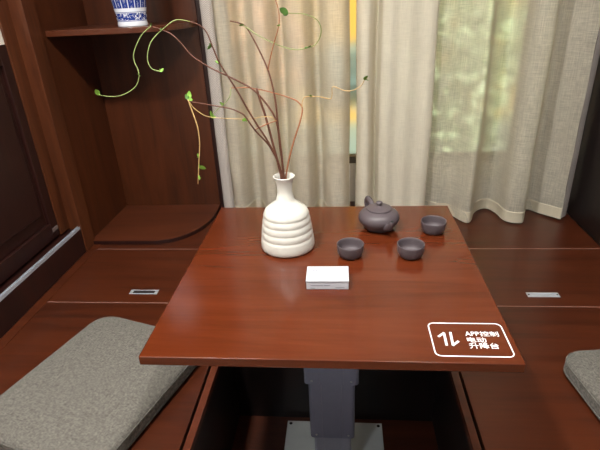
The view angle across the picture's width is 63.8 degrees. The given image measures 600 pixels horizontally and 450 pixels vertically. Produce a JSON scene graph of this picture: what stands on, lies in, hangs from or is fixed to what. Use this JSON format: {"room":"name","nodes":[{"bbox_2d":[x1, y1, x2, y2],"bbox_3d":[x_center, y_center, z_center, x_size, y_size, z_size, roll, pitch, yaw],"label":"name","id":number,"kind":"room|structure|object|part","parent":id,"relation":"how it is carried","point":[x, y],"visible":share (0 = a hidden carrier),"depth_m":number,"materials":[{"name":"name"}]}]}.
{"room":"tea room","nodes":[
{"label":"tea room","id":0,"kind":"room"},
{"bbox_2d":[0,30,3,44],"bbox_3d":[-1.113,-0.981,0.921,0.038,1.294,1.054,0,26,5],"label":"wall","id":1,"kind":"structure","parent":0,"point":[1,37],"depth_m":1.66,"materials":[{"name":"paint"}]},
{"bbox_2d":[211,0,599,245],"bbox_3d":[0.303,-0.941,2.147,2.840,2.550,0.100,0,26,5],"label":"wall","id":2,"kind":"structure","parent":0,"point":[352,166],"depth_m":2.43,"materials":[{"name":"paint"}]},
{"bbox_2d":[349,0,355,162],"bbox_3d":[0.324,-1.128,2.049,1.400,1.790,0.050,0,26,5],"label":"window","id":3,"kind":"structure","parent":2,"relation":"in","point":[352,151],"depth_m":2.27,"materials":[{"name":"paint"}]},
{"bbox_3d":[-1.230,0.005,0.331,0.100,2.550,4.220,0,26,5],"label":"wall","id":4,"kind":"structure","parent":0,"visible":0},
{"bbox_2d":[0,45,59,284],"bbox_3d":[-1.054,-0.090,1.407,0.028,0.734,0.942,0,26,5],"label":"sliding door","id":5,"kind":"structure","parent":4,"relation":"in","point":[28,223],"depth_m":1.74,"materials":[{"name":"brown wood"}]},
{"bbox_3d":[-1.054,-0.100,1.428,0.020,0.605,0.808,0,26,5],"label":"door panel","id":6,"kind":"part","parent":5,"relation":"part of","materials":[{"name":"brown wood"}]},
{"bbox_3d":[-1.038,0.202,1.573,0.027,0.064,0.808,0,26,5],"label":"door rail","id":7,"kind":"part","parent":5,"relation":"part of","materials":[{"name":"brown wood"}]},
{"bbox_2d":[0,229,85,338],"bbox_3d":[-1.020,0.309,1.574,0.092,0.108,1.120,0,26,5],"label":"baseboard","id":8,"kind":"structure","parent":4,"relation":"attached to","point":[27,293],"depth_m":1.78,"materials":[{"name":"brown wood"}]},
{"bbox_2d":[0,226,79,301],"bbox_3d":[-0.984,0.255,1.545,0.011,0.013,1.120,0,26,5],"label":"door track","id":9,"kind":"object","parent":8,"relation":"on","point":[54,249],"visible":1,"depth_m":1.76,"materials":[{"name":"silver metal"}]},
{"bbox_3d":[0.084,-1.227,-0.279,2.840,0.080,4.400,0,26,5],"label":"ceiling","id":10,"kind":"structure","parent":0,"visible":0},
{"bbox_2d":[199,0,349,207],"bbox_3d":[-0.116,-1.016,1.880,0.625,2.128,0.145,0,26,5],"label":"curtain","id":11,"kind":"object","parent":10,"relation":"hanging from","point":[319,159],"visible":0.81,"depth_m":2.08,"materials":[{"name":"fabric"}]},
{"bbox_3d":[-0.398,-1.030,1.940,0.056,2.124,0.012,4,26,14],"label":"braid trim","id":12,"kind":"part","parent":11,"relation":"part of","materials":[{"name":"grey fabric"}]},
{"bbox_2d":[355,0,439,206],"bbox_3d":[0.373,-1.012,1.823,0.333,2.128,0.093,6,27,17],"label":"curtain","id":13,"kind":"object","parent":10,"relation":"hanging from","point":[396,40],"visible":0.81,"depth_m":2.03,"materials":[{"name":"fabric"}]},
{"bbox_2d":[424,0,599,222],"bbox_3d":[0.827,-1.005,1.764,0.696,2.130,0.178,0,26,5],"label":"curtain","id":14,"kind":"object","parent":10,"relation":"hanging from","point":[514,81],"visible":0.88,"depth_m":2.00,"materials":[{"name":"fabric"}]},
{"bbox_3d":[1.150,-1.001,1.724,0.012,2.126,0.086,21,34,40],"label":"braid trim","id":15,"kind":"part","parent":14,"relation":"part of","materials":[{"name":"grey fabric"}]},
{"bbox_3d":[0.196,1.151,0.817,2.840,0.060,4.320,0,26,5],"label":"floor","id":16,"kind":"structure","parent":0,"visible":0},
{"bbox_2d":[0,244,482,449],"bbox_3d":[0.124,0.422,1.811,2.144,0.400,1.675,0,26,5],"label":"platform","id":17,"kind":"object","parent":16,"relation":"on","point":[238,408],"visible":0.13,"depth_m":1.61,"materials":[{"name":"brown wood"}]},
{"bbox_2d":[0,302,210,449],"bbox_3d":[-0.609,0.448,1.390,0.680,0.018,0.743,0,26,5],"label":"panel","id":18,"kind":"object","parent":17,"relation":"on","point":[54,324],"visible":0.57,"depth_m":1.50,"materials":[{"name":"brown wood"}]},
{"bbox_2d":[0,316,195,449],"bbox_3d":[-0.552,0.432,1.323,0.415,0.063,0.495,8,27,21],"label":"seat cushion","id":19,"kind":"object","parent":18,"relation":"on","point":[94,392],"visible":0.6,"depth_m":1.25,"materials":[{"name":"grey fabric"}]},
{"bbox_2d":[48,249,197,302],"bbox_3d":[-0.562,0.198,1.903,0.684,0.021,0.399,0,26,5],"label":"lid","id":20,"kind":"object","parent":17,"relation":"on","point":[109,275],"visible":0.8,"depth_m":1.89,"materials":[{"name":"brown wood"}]},
{"bbox_3d":[-0.576,0.248,1.781,0.106,0.002,0.026,0,26,5],"label":"flush pull","id":21,"kind":"part","parent":20,"relation":"part of","materials":[{"name":"metal"}]},
{"bbox_3d":[-0.566,0.431,1.885,0.680,0.380,1.657,0,26,5],"label":"frame","id":22,"kind":"part","parent":17,"relation":"part of","materials":[{"name":"brown wood"}]},
{"bbox_2d":[139,206,525,449],"bbox_3d":[0.090,0.429,1.356,0.708,0.744,0.703,0,26,5],"label":"table","id":23,"kind":"object","parent":17,"relation":"on","point":[236,303],"visible":1,"depth_m":1.05,"materials":[{"name":"brown wood"}]},
{"bbox_2d":[261,172,314,257],"bbox_3d":[-0.036,-0.033,1.242,0.141,0.199,0.141,0,26,5],"label":"ribbed vase","id":24,"kind":"object","parent":23,"relation":"on","point":[287,230],"visible":1,"depth_m":1.21,"materials":[{"name":"white ceramic"}]},
{"bbox_2d":[95,23,283,177],"bbox_3d":[-0.262,-0.264,1.166,0.437,0.420,0.045,-1,26,3],"label":"twig","id":25,"kind":"object","parent":24,"relation":"in","point":[97,92],"visible":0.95,"depth_m":1.13,"materials":[{"name":"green plant"}]},
{"bbox_3d":[-0.187,-0.266,1.168,0.292,0.415,0.013,2,26,11],"label":"stem","id":26,"kind":"part","parent":25,"relation":"part of","materials":[{"name":"brown plant"}]},
{"bbox_2d":[147,19,283,178],"bbox_3d":[-0.185,-0.248,1.112,0.278,0.425,0.025,-7,26,-9],"label":"twig","id":27,"kind":"object","parent":24,"relation":"in","point":[217,61],"visible":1,"depth_m":1.07,"materials":[{"name":"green plant"}]},
{"bbox_3d":[-0.136,-0.251,1.120,0.178,0.420,0.009,-5,26,-5],"label":"stem","id":28,"kind":"part","parent":27,"relation":"part of","materials":[{"name":"brown plant"}]},
{"bbox_2d":[185,91,281,182],"bbox_3d":[-0.154,-0.186,1.157,0.215,0.271,0.031,-2,26,1],"label":"twig","id":29,"kind":"object","parent":24,"relation":"in","point":[188,95],"visible":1,"depth_m":1.14,"materials":[{"name":"green plant"}]},
{"bbox_2d":[255,88,280,178],"bbox_3d":[-0.072,-0.197,1.180,0.055,0.272,0.008,7,27,19],"label":"twig","id":30,"kind":"object","parent":24,"relation":"in","point":[257,91],"visible":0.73,"depth_m":1.16,"materials":[{"name":"brown plant"}]},
{"bbox_2d":[230,0,321,178],"bbox_3d":[-0.055,-0.297,1.141,0.217,0.481,0.048,4,27,15],"label":"twig","id":31,"kind":"object","parent":24,"relation":"in","point":[284,11],"visible":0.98,"depth_m":1.11,"materials":[{"name":"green plant"}]},
{"bbox_3d":[-0.093,-0.275,1.175,0.129,0.415,0.028,15,31,32],"label":"stem","id":32,"kind":"part","parent":31,"relation":"part of","materials":[{"name":"brown plant"}]},
{"bbox_2d":[210,76,367,178],"bbox_3d":[-0.034,-0.213,1.186,0.393,0.291,0.061,4,26,14],"label":"twig","id":33,"kind":"object","parent":24,"relation":"in","point":[365,77],"visible":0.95,"depth_m":1.18,"materials":[{"name":"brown plant"}]},
{"bbox_3d":[-0.085,-0.205,1.206,0.184,0.263,0.059,5,27,16],"label":"stem","id":34,"kind":"part","parent":33,"relation":"part of","materials":[{"name":"brown plant"}]},
{"bbox_2d":[306,266,348,288],"bbox_3d":[0.064,0.121,1.113,0.097,0.023,0.065,-1,26,5],"label":"box","id":35,"kind":"object","parent":23,"relation":"on","point":[317,277],"visible":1,"depth_m":1.09,"materials":[{"name":"white paper"}]},
{"bbox_3d":[0.063,0.113,1.108,0.097,0.004,0.065,-1,26,5],"label":"lid","id":36,"kind":"part","parent":35,"relation":"part of","materials":[{"name":"white paper"}]},
{"bbox_3d":[0.107,0.756,1.527,0.325,0.006,0.325,0,26,5],"label":"plate","id":37,"kind":"part","parent":23,"relation":"part of","materials":[{"name":"grey paint"}]},
{"bbox_2d":[337,237,363,259],"bbox_3d":[0.127,0.062,1.216,0.068,0.035,0.068,0,26,5],"label":"teacup","id":38,"kind":"object","parent":23,"relation":"on","point":[350,248],"visible":1,"depth_m":1.22,"materials":[{"name":"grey ceramic"}]},
{"bbox_2d":[358,196,399,232],"bbox_3d":[0.219,-0.031,1.349,0.140,0.081,0.120,14,30,31],"label":"teapot","id":39,"kind":"object","parent":23,"relation":"on","point":[378,217],"visible":1,"depth_m":1.31,"materials":[{"name":"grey ceramic"}]},
{"bbox_3d":[0.202,-0.056,1.401,0.016,0.057,0.061,-10,26,-14],"label":"handle","id":40,"kind":"part","parent":39,"relation":"part of","materials":[{"name":"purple ceramic"}]},
{"bbox_3d":[0.219,-0.055,1.332,0.070,0.023,0.070,-10,26,-14],"label":"lid","id":41,"kind":"part","parent":39,"relation":"part of","materials":[{"name":"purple ceramic"}]},
{"bbox_3d":[0.238,0.003,1.296,0.025,0.047,0.051,-10,26,-14],"label":"spout","id":42,"kind":"part","parent":39,"relation":"part of","materials":[{"name":"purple ceramic"}]},
{"bbox_2d":[397,237,424,259],"bbox_3d":[0.276,0.062,1.202,0.068,0.035,0.068,0,26,5],"label":"teacup","id":43,"kind":"object","parent":23,"relation":"on","point":[409,248],"visible":1,"depth_m":1.20,"materials":[{"name":"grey ceramic"}]},
{"bbox_2d":[421,215,446,234],"bbox_3d":[0.364,0.003,1.316,0.068,0.035,0.068,0,26,5],"label":"teacup","id":44,"kind":"object","parent":23,"relation":"on","point":[430,224],"visible":1,"depth_m":1.31,"materials":[{"name":"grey ceramic"}]},
{"bbox_2d":[98,201,599,248],"bbox_3d":[0.180,-0.002,2.249,2.103,0.018,0.507,0,26,5],"label":"board","id":45,"kind":"object","parent":17,"relation":"on","point":[486,229],"visible":0.21,"depth_m":2.10,"materials":[{"name":"brown wood"}]},
{"bbox_2d":[0,0,223,250],"bbox_3d":[-0.746,-0.933,1.808,0.606,2.120,0.552,0,26,5],"label":"corner shelf","id":46,"kind":"object","parent":45,"relation":"on","point":[123,169],"visible":0.91,"depth_m":2.17,"materials":[{"name":"brown wood"}]},
{"bbox_3d":[-1.014,-0.858,1.678,0.094,2.120,0.079,0,26,5],"label":"post","id":47,"kind":"part","parent":46,"relation":"part of","materials":[{"name":"brown wood"}]},
{"bbox_3d":[-1.002,-0.962,1.895,0.082,2.120,0.402,0,26,5],"label":"panel","id":48,"kind":"part","parent":46,"relation":"part of","materials":[{"name":"brown wood"}]},
{"bbox_3d":[-0.705,-0.800,1.960,0.496,0.022,0.344,0,26,5],"label":"shelf","id":49,"kind":"part","parent":46,"relation":"part of","materials":[{"name":"brown wood"}]},
{"bbox_2d":[111,0,147,26],"bbox_3d":[-0.652,-0.925,1.790,0.194,0.346,0.194,0,26,5],"label":"porcelain vase","id":50,"kind":"object","parent":46,"relation":"on","point":[129,13],"visible":0.97,"depth_m":1.80,"materials":[{"name":"blue ceramic"}]},
{"bbox_3d":[-0.699,-1.047,2.041,0.496,2.120,0.018,0,26,5],"label":"panel","id":51,"kind":"part","parent":46,"relation":"part of","materials":[{"name":"brown wood"}]},
{"bbox_3d":[-0.669,-0.010,2.308,0.496,0.018,0.399,0,26,5],"label":"shelf","id":52,"kind":"part","parent":46,"relation":"part of","materials":[{"name":"brown wood"}]},
{"bbox_3d":[0.842,0.424,1.759,0.706,0.380,1.657,0,26,5],"label":"frame","id":53,"kind":"part","parent":17,"relation":"part of","materials":[{"name":"brown wood"}]},
{"bbox_2d":[459,306,599,449],"bbox_3d":[0.796,0.440,1.264,0.706,0.018,0.743,0,26,5],"label":"panel","id":54,"kind":"object","parent":17,"relation":"on","point":[537,408],"visible":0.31,"depth_m":1.27,"materials":[{"name":"brown wood"}]},
{"bbox_2d":[563,349,599,419],"bbox_3d":[0.914,0.455,1.125,0.385,0.063,0.485,-3,26,-1],"label":"seat cushion","id":55,"kind":"object","parent":54,"relation":"on","point":[582,368],"visible":1,"depth_m":1.25,"materials":[{"name":"grey fabric"}]},
{"bbox_2d":[469,249,599,306],"bbox_3d":[0.838,0.190,1.778,0.710,0.021,0.399,0,26,5],"label":"lid","id":56,"kind":"object","parent":17,"relation":"on","point":[513,277],"visible":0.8,"depth_m":1.76,"materials":[{"name":"brown wood"}]},
{"bbox_3d":[0.834,0.240,1.654,0.106,0.002,0.026,0,26,5],"label":"flush pull","id":57,"kind":"part","parent":56,"relation":"part of","materials":[{"name":"metal"}]},
{"bbox_3d":[1.499,-0.011,0.086,0.100,2.550,4.220,0,26,5],"label":"wall","id":58,"kind":"structure","parent":0,"visible":0},
{"bbox_2d":[564,27,599,243],"bbox_3d":[1.338,-0.687,1.165,0.397,2.050,1.620,0,26,5],"label":"upper cabinet","id":59,"kind":"object","parent":58,"relation":"attached to","point":[583,207],"visible":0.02,"depth_m":2.02,"materials":[{"name":"brown wood"}]}
]}

